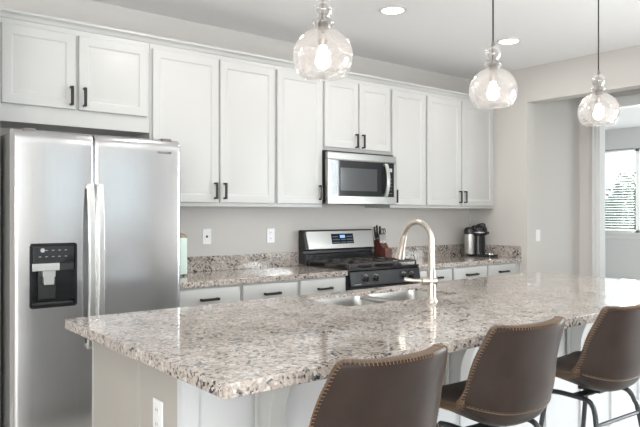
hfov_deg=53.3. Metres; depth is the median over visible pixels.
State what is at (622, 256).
wall
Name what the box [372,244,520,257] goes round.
backsplash
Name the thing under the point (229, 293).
base cabinet
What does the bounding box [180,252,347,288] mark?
countertop
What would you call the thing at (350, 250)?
gas range
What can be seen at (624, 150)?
window blind
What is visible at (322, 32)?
pendant light
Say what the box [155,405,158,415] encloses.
receptacle
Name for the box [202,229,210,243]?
wall outlet
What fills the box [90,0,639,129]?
ceiling
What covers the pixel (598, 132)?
trim
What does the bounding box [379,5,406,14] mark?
recessed light
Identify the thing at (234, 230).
wall
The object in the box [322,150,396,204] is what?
microwave oven
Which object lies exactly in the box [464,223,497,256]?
coffee machine
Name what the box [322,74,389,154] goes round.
upper cabinet
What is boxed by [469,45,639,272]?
wall
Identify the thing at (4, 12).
trim
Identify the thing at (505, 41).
recessed light
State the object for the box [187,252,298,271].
backsplash
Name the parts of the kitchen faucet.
lever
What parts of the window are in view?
sill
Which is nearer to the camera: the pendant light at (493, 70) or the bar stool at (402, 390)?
the bar stool at (402, 390)
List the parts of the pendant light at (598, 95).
globe, cord, bulb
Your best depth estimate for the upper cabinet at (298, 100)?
4.93 m
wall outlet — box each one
[153,398,162,426]
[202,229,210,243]
[267,228,274,242]
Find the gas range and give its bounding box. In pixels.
[299,229,419,290]
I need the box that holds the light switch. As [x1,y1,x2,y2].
[536,230,539,240]
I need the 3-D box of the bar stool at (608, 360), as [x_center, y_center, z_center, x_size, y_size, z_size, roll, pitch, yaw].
[1.159,0.854,2.724,0.484,0.986,0.452,0,0,-36]
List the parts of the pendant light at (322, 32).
globe, bulb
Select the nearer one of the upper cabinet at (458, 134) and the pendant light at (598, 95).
the pendant light at (598, 95)
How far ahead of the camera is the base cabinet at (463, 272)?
5.75 m
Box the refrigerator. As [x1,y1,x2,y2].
[0,128,179,426]
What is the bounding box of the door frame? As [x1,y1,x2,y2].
[580,88,639,276]
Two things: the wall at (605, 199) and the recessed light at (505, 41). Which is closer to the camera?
the recessed light at (505, 41)
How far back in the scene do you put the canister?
4.41 m
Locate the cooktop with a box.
[306,262,418,271]
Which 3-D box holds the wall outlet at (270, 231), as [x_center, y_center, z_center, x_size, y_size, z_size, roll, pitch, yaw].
[-0.399,0.179,5.172,0.074,0.116,0.009,0,0,-39]
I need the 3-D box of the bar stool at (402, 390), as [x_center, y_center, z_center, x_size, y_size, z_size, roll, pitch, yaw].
[0.099,0.854,1.817,0.484,0.986,0.452,0,0,-35]
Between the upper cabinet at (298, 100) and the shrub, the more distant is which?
the shrub
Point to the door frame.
(585, 131)
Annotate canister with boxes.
[180,233,186,275]
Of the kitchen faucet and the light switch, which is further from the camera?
the light switch
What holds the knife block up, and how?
on the countertop at (446, 256)
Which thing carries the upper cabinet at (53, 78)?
attached to the wall at (234, 230)
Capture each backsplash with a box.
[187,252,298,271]
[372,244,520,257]
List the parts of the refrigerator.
spout, door, control panel, handle, handle, door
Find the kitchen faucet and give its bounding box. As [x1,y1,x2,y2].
[395,219,437,301]
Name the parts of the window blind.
rail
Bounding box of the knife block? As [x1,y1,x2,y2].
[374,239,391,258]
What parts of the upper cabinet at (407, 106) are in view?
door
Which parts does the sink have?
bowl, bowl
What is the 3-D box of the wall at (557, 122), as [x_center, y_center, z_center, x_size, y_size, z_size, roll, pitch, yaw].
[2.420,-0.038,6.622,0.830,2.770,0.120,0,0,-39]
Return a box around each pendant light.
[293,0,352,80]
[469,0,517,108]
[577,0,619,125]
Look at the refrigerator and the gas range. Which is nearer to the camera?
the refrigerator
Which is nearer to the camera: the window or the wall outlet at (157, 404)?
the wall outlet at (157, 404)
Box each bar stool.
[309,344,447,426]
[437,316,564,426]
[539,304,639,426]
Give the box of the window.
[605,148,639,238]
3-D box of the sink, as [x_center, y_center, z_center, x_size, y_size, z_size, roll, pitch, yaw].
[0.338,0.571,3.358,0.801,0.243,0.366,0,0,-39]
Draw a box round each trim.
[0,7,496,103]
[493,104,493,208]
[592,94,639,277]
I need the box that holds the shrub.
[605,171,635,229]
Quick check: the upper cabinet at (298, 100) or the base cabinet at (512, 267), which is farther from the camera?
the base cabinet at (512, 267)
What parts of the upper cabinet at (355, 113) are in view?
door, handle, handle, door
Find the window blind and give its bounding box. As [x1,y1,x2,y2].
[605,149,634,231]
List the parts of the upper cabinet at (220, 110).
door, handle, handle, door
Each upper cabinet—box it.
[0,17,148,136]
[131,43,274,206]
[275,65,322,207]
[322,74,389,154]
[365,86,424,207]
[416,92,492,208]
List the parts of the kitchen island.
panel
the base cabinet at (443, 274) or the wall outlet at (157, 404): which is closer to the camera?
the wall outlet at (157, 404)
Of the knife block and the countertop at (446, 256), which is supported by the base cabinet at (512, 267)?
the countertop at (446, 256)
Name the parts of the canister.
lid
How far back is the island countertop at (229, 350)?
2.44 m
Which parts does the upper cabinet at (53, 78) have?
door, handle, handle, door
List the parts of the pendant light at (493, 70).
cord, bulb, globe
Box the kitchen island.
[92,323,639,426]
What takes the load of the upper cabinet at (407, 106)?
attached to the wall at (234, 230)
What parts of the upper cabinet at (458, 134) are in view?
door, door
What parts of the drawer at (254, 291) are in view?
handle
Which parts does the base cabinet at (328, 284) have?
handle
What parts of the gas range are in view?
vent panel, display panel, knob, knob, oven door, control panel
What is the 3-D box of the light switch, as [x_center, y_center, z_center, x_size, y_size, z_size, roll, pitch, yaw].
[2.167,0.218,6.335,0.074,0.116,0.009,0,0,-39]
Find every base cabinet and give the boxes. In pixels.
[180,285,239,306]
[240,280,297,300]
[298,276,345,294]
[420,267,451,280]
[451,265,486,279]
[486,262,517,275]
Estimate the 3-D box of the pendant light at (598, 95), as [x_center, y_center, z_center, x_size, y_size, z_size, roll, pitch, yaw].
[1.769,-0.994,4.053,0.250,0.856,0.250,0,0,-39]
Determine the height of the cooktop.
0.020 m
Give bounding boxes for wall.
[0,0,468,265]
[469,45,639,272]
[536,97,579,275]
[605,127,639,279]
[605,199,635,228]
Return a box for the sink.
[313,290,447,305]
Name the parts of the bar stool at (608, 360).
leg, rail, leg, seat plate, leg, rail, leg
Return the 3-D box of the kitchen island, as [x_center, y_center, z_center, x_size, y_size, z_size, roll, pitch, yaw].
[0.603,0.910,3.261,3.181,0.874,1.102,0,0,-39]
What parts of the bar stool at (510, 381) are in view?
rail, seat plate, rail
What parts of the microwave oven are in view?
underside plate, vent trim, handle, control panel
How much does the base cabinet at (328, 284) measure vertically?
0.874 m
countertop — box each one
[65,272,639,398]
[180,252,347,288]
[372,244,521,269]
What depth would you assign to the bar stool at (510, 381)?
2.10 m
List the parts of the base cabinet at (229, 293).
handle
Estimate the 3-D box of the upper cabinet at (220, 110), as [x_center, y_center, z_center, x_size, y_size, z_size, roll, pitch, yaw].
[-0.813,-0.584,4.604,0.997,1.070,0.374,0,0,-39]
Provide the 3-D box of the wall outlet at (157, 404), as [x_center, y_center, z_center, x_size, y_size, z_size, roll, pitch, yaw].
[-0.548,0.687,2.154,0.009,0.116,0.074,0,0,-39]
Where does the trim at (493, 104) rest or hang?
attached to the wall at (512, 220)
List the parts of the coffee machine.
water tank, tank lid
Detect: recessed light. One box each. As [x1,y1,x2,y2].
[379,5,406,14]
[497,38,520,44]

